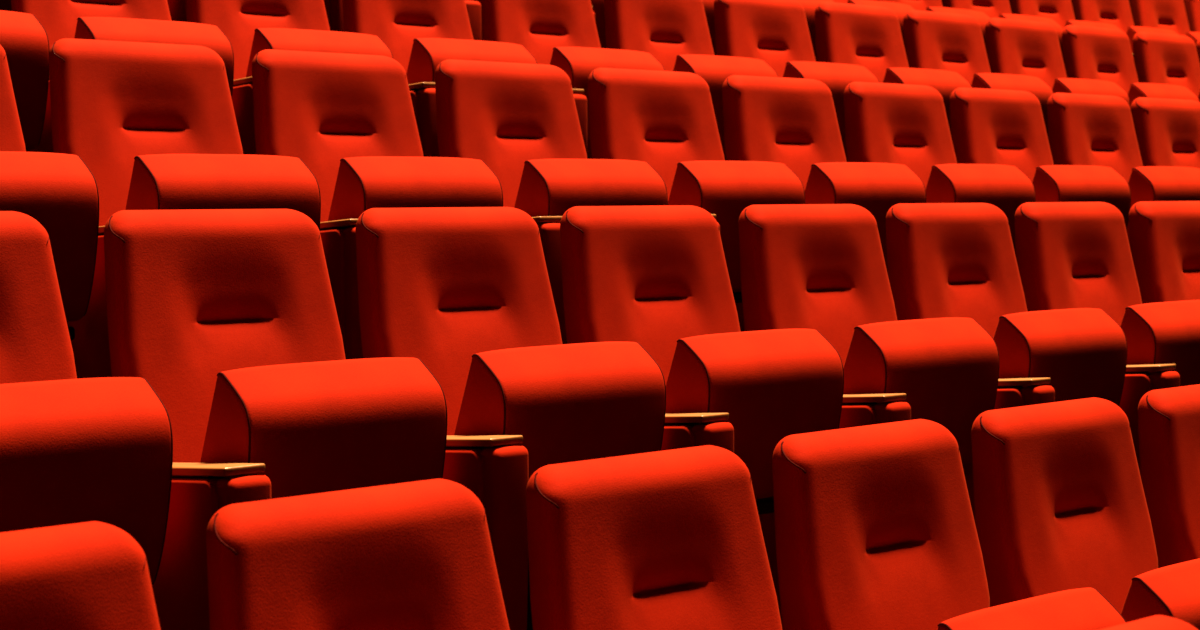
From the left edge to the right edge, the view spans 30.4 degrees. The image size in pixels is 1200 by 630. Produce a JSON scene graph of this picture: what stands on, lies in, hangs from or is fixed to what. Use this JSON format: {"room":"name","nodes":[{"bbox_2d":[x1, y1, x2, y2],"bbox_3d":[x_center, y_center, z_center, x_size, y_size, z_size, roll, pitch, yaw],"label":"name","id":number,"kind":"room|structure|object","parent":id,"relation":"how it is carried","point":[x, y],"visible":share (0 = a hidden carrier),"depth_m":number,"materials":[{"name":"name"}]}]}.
{"room":"auditorium","nodes":[
{"label":"auditorium","id":0,"kind":"room"},
{"bbox_2d":[527,339,566,629],"bbox_3d":[0.593,0.446,6.479,10.760,3.967,22.000,3,5,45],"label":"floor","id":1,"kind":"structure","parent":0,"point":[529,613],"depth_m":5.03,"materials":[{"name":"black carpet"}]},
{"bbox_2d":[0,0,11,10],"bbox_3d":[-1.643,-0.957,6.824,0.519,0.996,0.556,3,5,45],"label":"seat","id":2,"kind":"object","parent":1,"relation":"on","point":[5,5],"visible":0.02,"depth_m":6.55,"materials":[{"name":"red fabric"}]},
{"bbox_2d":[0,10,49,150],"bbox_3d":[-1.666,-0.510,5.432,0.519,0.996,0.556,3,5,45],"label":"seat","id":3,"kind":"object","parent":1,"relation":"on","point":[25,42],"visible":0.77,"depth_m":5.46,"materials":[{"name":"red fabric"}]},
{"bbox_2d":[0,45,98,339],"bbox_3d":[-1.314,-0.084,4.419,0.519,0.996,0.556,3,5,45],"label":"seat","id":4,"kind":"object","parent":1,"relation":"on","point":[59,191],"visible":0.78,"depth_m":4.44,"materials":[{"name":"red fabric"}]},
{"bbox_2d":[0,521,160,629],"bbox_3d":[-0.601,0.767,2.402,0.519,0.996,0.556,3,5,45],"label":"seat","id":5,"kind":"object","parent":1,"relation":"on","point":[93,575],"visible":1,"depth_m":2.61,"materials":[{"name":"red fabric"}]},
{"bbox_2d":[0,211,172,584],"bbox_3d":[-0.968,0.342,3.400,0.519,0.996,0.556,3,5,45],"label":"seat","id":6,"kind":"object","parent":1,"relation":"on","point":[73,450],"visible":0.8,"depth_m":3.40,"materials":[{"name":"red fabric"}]},
{"bbox_2d":[11,0,233,152],"bbox_3d":[-1.274,-0.533,5.828,0.519,0.996,0.556,3,5,45],"label":"seat","id":7,"kind":"object","parent":1,"relation":"on","point":[148,21],"visible":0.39,"depth_m":5.82,"materials":[{"name":"red fabric"}]},
{"bbox_2d":[167,0,186,21],"bbox_3d":[-1.247,-0.981,7.223,0.519,0.996,0.556,3,5,45],"label":"seat","id":8,"kind":"object","parent":1,"relation":"on","point":[177,8],"visible":0.03,"depth_m":6.90,"materials":[{"name":"red fabric"}]},
{"bbox_2d":[49,38,320,378],"bbox_3d":[-0.916,-0.107,4.821,0.519,0.996,0.556,3,5,45],"label":"seat","id":9,"kind":"object","parent":1,"relation":"on","point":[155,127],"visible":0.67,"depth_m":4.83,"materials":[{"name":"red fabric"}]},
{"bbox_2d":[104,209,446,629],"bbox_3d":[-0.567,0.319,3.805,0.519,0.996,0.556,3,5,45],"label":"seat","id":10,"kind":"object","parent":1,"relation":"on","point":[230,317],"visible":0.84,"depth_m":3.79,"materials":[{"name":"red fabric"}]},
{"bbox_2d":[186,0,393,154],"bbox_3d":[-0.884,-0.555,6.223,0.519,0.996,0.556,3,5,45],"label":"seat","id":11,"kind":"object","parent":1,"relation":"on","point":[251,27],"visible":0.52,"depth_m":6.22,"materials":[{"name":"red fabric"}]},
{"bbox_2d":[324,0,343,31],"bbox_3d":[-0.855,-1.003,7.620,0.519,0.996,0.556,3,5,45],"label":"seat","id":12,"kind":"object","parent":1,"relation":"on","point":[334,8],"visible":0.04,"depth_m":7.26,"materials":[{"name":"red fabric"}]},
{"bbox_2d":[206,479,509,629],"bbox_3d":[-0.210,0.744,2.798,0.519,0.996,0.556,3,5,45],"label":"seat","id":13,"kind":"object","parent":1,"relation":"on","point":[416,555],"visible":1,"depth_m":2.91,"materials":[{"name":"red fabric"}]},
{"bbox_2d":[252,49,502,359],"bbox_3d":[-0.531,-0.130,5.210,0.519,0.996,0.556,3,5,45],"label":"seat","id":14,"kind":"object","parent":1,"relation":"on","point":[350,119],"visible":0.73,"depth_m":5.21,"materials":[{"name":"red fabric"}]},
{"bbox_2d":[342,0,536,156],"bbox_3d":[-0.485,-0.579,6.626,0.519,0.996,0.556,3,5,45],"label":"seat","id":15,"kind":"object","parent":1,"relation":"on","point":[420,35],"visible":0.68,"depth_m":6.61,"materials":[{"name":"red fabric"}]},
{"bbox_2d":[465,0,482,40],"bbox_3d":[-0.462,-1.026,8.017,0.519,0.996,0.556,3,5,45],"label":"seat","id":16,"kind":"object","parent":1,"relation":"on","point":[474,9],"visible":0.12,"depth_m":7.68,"materials":[{"name":"red fabric"}]},
{"bbox_2d":[356,207,665,629],"bbox_3d":[-0.174,0.296,4.203,0.519,0.996,0.556,3,5,45],"label":"seat","id":17,"kind":"object","parent":1,"relation":"on","point":[465,292],"visible":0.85,"depth_m":4.18,"materials":[{"name":"red fabric"}]},
{"bbox_2d":[435,59,667,343],"bbox_3d":[-0.127,-0.153,5.619,0.519,0.996,0.556,3,5,45],"label":"seat","id":18,"kind":"object","parent":1,"relation":"on","point":[521,120],"visible":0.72,"depth_m":5.63,"materials":[{"name":"red fabric"}]},
{"bbox_2d":[481,0,664,158],"bbox_3d":[-0.087,-0.602,7.028,0.519,0.996,0.556,3,5,45],"label":"seat","id":19,"kind":"object","parent":1,"relation":"on","point":[562,34],"visible":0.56,"depth_m":7.04,"materials":[{"name":"red fabric"}]},
{"bbox_2d":[591,0,606,48],"bbox_3d":[-0.066,-1.049,8.418,0.519,0.996,0.556,3,5,45],"label":"seat","id":20,"kind":"object","parent":1,"relation":"on","point":[598,9],"visible":0.04,"depth_m":8.24,"materials":[{"name":"red fabric"}]},
{"bbox_2d":[526,445,781,629],"bbox_3d":[0.187,0.721,3.199,0.519,0.996,0.556,3,5,45],"label":"seat","id":21,"kind":"object","parent":1,"relation":"on","point":[673,539],"visible":1,"depth_m":3.30,"materials":[{"name":"red fabric"}]},
{"bbox_2d":[604,0,777,160],"bbox_3d":[0.308,-0.625,7.428,0.519,0.996,0.556,3,5,45],"label":"seat","id":22,"kind":"object","parent":1,"relation":"on","point":[675,32],"visible":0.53,"depth_m":7.45,"materials":[{"name":"red fabric"}]},
{"bbox_2d":[588,68,804,302],"bbox_3d":[0.261,-0.176,6.011,0.519,0.996,0.556,3,5,45],"label":"seat","id":23,"kind":"object","parent":1,"relation":"on","point":[665,120],"visible":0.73,"depth_m":6.02,"materials":[{"name":"red fabric"}]},
{"bbox_2d":[560,205,843,514],"bbox_3d":[0.211,0.273,4.592,0.519,0.996,0.556,3,5,45],"label":"seat","id":24,"kind":"object","parent":1,"relation":"on","point":[656,278],"visible":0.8,"depth_m":4.58,"materials":[{"name":"red fabric"}]},
{"bbox_2d":[702,0,715,55],"bbox_3d":[0.327,-1.072,8.815,0.519,0.996,0.556,3,5,45],"label":"seat","id":25,"kind":"object","parent":1,"relation":"on","point":[708,4],"visible":0.02,"depth_m":8.67,"materials":[{"name":"red fabric"}]},
{"bbox_2d":[714,0,878,161],"bbox_3d":[0.701,-0.648,7.824,0.519,0.996,0.556,3,5,45],"label":"seat","id":26,"kind":"object","parent":1,"relation":"on","point":[774,32],"visible":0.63,"depth_m":7.85,"materials":[{"name":"red fabric"}]},
{"bbox_2d":[797,0,833,61],"bbox_3d":[0.718,-1.095,9.210,0.519,0.996,0.556,3,5,45],"label":"seat","id":27,"kind":"object","parent":1,"relation":"on","point":[809,6],"visible":0.02,"depth_m":9.12,"materials":[{"name":"red fabric"}]},
{"bbox_2d":[722,75,925,331],"bbox_3d":[0.652,-0.199,6.406,0.519,0.996,0.556,3,5,45],"label":"seat","id":28,"kind":"object","parent":1,"relation":"on","point":[792,122],"visible":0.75,"depth_m":6.42,"materials":[{"name":"red fabric"}]},
{"bbox_2d":[739,204,998,629],"bbox_3d":[0.611,0.250,4.996,0.519,0.996,0.556,3,5,45],"label":"seat","id":29,"kind":"object","parent":1,"relation":"on","point":[820,267],"visible":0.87,"depth_m":4.99,"materials":[{"name":"red fabric"}]},
{"bbox_2d":[833,0,914,43],"bbox_3d":[1.114,-1.118,9.610,0.519,0.996,0.556,3,5,45],"label":"seat","id":30,"kind":"object","parent":1,"relation":"on","point":[900,9],"visible":0.16,"depth_m":9.54,"materials":[{"name":"red fabric"}]},
{"bbox_2d":[815,2,971,133],"bbox_3d":[1.098,-0.671,8.226,0.519,0.996,0.556,3,5,45],"label":"seat","id":31,"kind":"object","parent":1,"relation":"on","point":[870,37],"visible":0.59,"depth_m":8.26,"materials":[{"name":"red fabric"}]},
{"bbox_2d":[874,0,990,48],"bbox_3d":[1.507,-1.141,10.008,0.519,0.996,0.556,3,5,45],"label":"seat","id":32,"kind":"object","parent":1,"relation":"on","point":[923,5],"visible":0.16,"depth_m":10.01,"materials":[{"name":"red fabric"}]},
{"bbox_2d":[844,82,1035,255],"bbox_3d":[1.051,-0.222,6.809,0.519,0.996,0.556,3,5,45],"label":"seat","id":33,"kind":"object","parent":1,"relation":"on","point":[904,124],"visible":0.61,"depth_m":6.82,"materials":[{"name":"red fabric"}]},
{"bbox_2d":[772,419,1126,629],"bbox_3d":[0.578,0.698,3.595,0.519,0.996,0.556,3,5,45],"label":"seat","id":34,"kind":"object","parent":1,"relation":"on","point":[875,528],"visible":0.99,"depth_m":3.65,"materials":[{"name":"red fabric"}]},
{"bbox_2d":[903,10,1053,141],"bbox_3d":[1.482,-0.693,8.614,0.519,0.996,0.556,3,5,45],"label":"seat","id":35,"kind":"object","parent":1,"relation":"on","point":[952,42],"visible":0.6,"depth_m":8.65,"materials":[{"name":"red fabric"}]},
{"bbox_2d":[941,0,1062,57],"bbox_3d":[1.902,-1.164,10.407,0.519,0.996,0.556,3,5,45],"label":"seat","id":36,"kind":"object","parent":1,"relation":"on","point":[992,8],"visible":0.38,"depth_m":10.44,"materials":[{"name":"red fabric"}]},
{"bbox_2d":[886,203,1126,520],"bbox_3d":[0.996,0.228,5.385,0.519,0.996,0.556,3,5,45],"label":"seat","id":37,"kind":"object","parent":1,"relation":"on","point":[945,260],"visible":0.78,"depth_m":5.38,"materials":[{"name":"red fabric"}]},
{"bbox_2d":[950,87,1130,231],"bbox_3d":[1.442,-0.245,7.204,0.519,0.996,0.556,3,5,45],"label":"seat","id":38,"kind":"object","parent":1,"relation":"on","point":[989,126],"visible":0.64,"depth_m":7.22,"materials":[{"name":"red fabric"}]},
{"bbox_2d":[985,18,1129,105],"bbox_3d":[1.871,-0.716,9.007,0.519,0.996,0.556,3,5,45],"label":"seat","id":39,"kind":"object","parent":1,"relation":"on","point":[1013,46],"visible":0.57,"depth_m":9.04,"materials":[{"name":"red fabric"}]},
{"bbox_2d":[1009,0,1121,30],"bbox_3d":[2.295,-1.187,10.804,0.519,0.996,0.556,3,5,45],"label":"seat","id":40,"kind":"object","parent":1,"relation":"on","point":[1060,11],"visible":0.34,"depth_m":10.88,"materials":[{"name":"red fabric"}]},
{"bbox_2d":[971,397,1199,629],"bbox_3d":[0.973,0.675,3.993,0.519,0.996,0.556,3,5,45],"label":"seat","id":41,"kind":"object","parent":1,"relation":"on","point":[1060,504],"visible":0.94,"depth_m":4.04,"materials":[{"name":"red fabric"}]},
{"bbox_2d":[1014,202,1199,471],"bbox_3d":[1.386,0.205,5.780,0.519,0.996,0.556,3,5,45],"label":"seat","id":42,"kind":"object","parent":1,"relation":"on","point":[1069,255],"visible":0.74,"depth_m":5.77,"materials":[{"name":"red fabric"}]},
{"bbox_2d":[1047,93,1199,245],"bbox_3d":[1.843,-0.268,7.610,0.519,0.996,0.556,3,5,45],"label":"seat","id":43,"kind":"object","parent":1,"relation":"on","point":[1084,129],"visible":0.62,"depth_m":7.62,"materials":[{"name":"red fabric"}]},
{"bbox_2d":[1071,0,1178,54],"bbox_3d":[2.686,-1.210,11.200,0.519,0.996,0.556,3,5,45],"label":"seat","id":44,"kind":"object","parent":1,"relation":"on","point":[1115,12],"visible":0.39,"depth_m":11.25,"materials":[{"name":"red fabric"}]},
{"bbox_2d":[1062,25,1199,108],"bbox_3d":[2.270,-0.739,9.410,0.519,0.996,0.556,3,5,45],"label":"seat","id":45,"kind":"object","parent":1,"relation":"on","point":[1093,53],"visible":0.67,"depth_m":9.44,"materials":[{"name":"red fabric"}]},
{"bbox_2d":[1101,615,1197,629],"bbox_3d":[0.671,0.868,2.304,0.519,0.996,0.556,3,5,45],"label":"seat","id":46,"kind":"object","parent":1,"relation":"on","point":[1156,622],"visible":1,"depth_m":2.55,"materials":[{"name":"red fabric"}]},
{"bbox_2d":[1129,201,1199,303],"bbox_3d":[1.783,0.182,6.181,0.519,0.996,0.556,3,5,45],"label":"seat","id":47,"kind":"object","parent":1,"relation":"on","point":[1164,236],"visible":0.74,"depth_m":6.20,"materials":[{"name":"red fabric"}]},
{"bbox_2d":[1130,0,1199,44],"bbox_3d":[3.083,-1.233,11.601,0.519,0.996,0.556,3,5,45],"label":"seat","id":48,"kind":"object","parent":1,"relation":"on","point":[1162,14],"visible":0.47,"depth_m":11.68,"materials":[{"name":"red fabric"}]},
{"bbox_2d":[1131,97,1199,168],"bbox_3d":[2.225,-0.290,7.996,0.519,0.996,0.556,3,5,45],"label":"seat","id":49,"kind":"object","parent":1,"relation":"on","point":[1167,131],"visible":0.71,"depth_m":8.04,"materials":[{"name":"red fabric"}]},
{"bbox_2d":[1133,32,1199,100],"bbox_3d":[2.671,-0.763,9.815,0.519,0.996,0.556,3,5,45],"label":"seat","id":50,"kind":"object","parent":1,"relation":"on","point":[1159,58],"visible":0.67,"depth_m":9.89,"materials":[{"name":"red fabric"}]},
{"bbox_2d":[1138,384,1199,567],"bbox_3d":[1.375,0.652,4.400,0.519,0.996,0.556,3,5,45],"label":"seat","id":51,"kind":"object","parent":1,"relation":"on","point":[1168,418],"visible":0.81,"depth_m":4.39,"materials":[{"name":"red fabric"}]},
{"bbox_2d":[1183,0,1199,31],"bbox_3d":[3.472,-1.256,11.994,0.519,0.996,0.556,3,5,45],"label":"seat","id":52,"kind":"object","parent":1,"relation":"on","point":[1192,7],"visible":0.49,"depth_m":11.97,"materials":[{"name":"red fabric"}]},
{"bbox_2d":[1196,39,1199,63],"bbox_3d":[3.058,-0.785,10.207,0.519,0.996,0.556,3,5,45],"label":"seat","id":53,"kind":"object","parent":1,"relation":"on","point":[1198,41],"visible":0.2,"depth_m":10.23,"materials":[{"name":"red fabric"}]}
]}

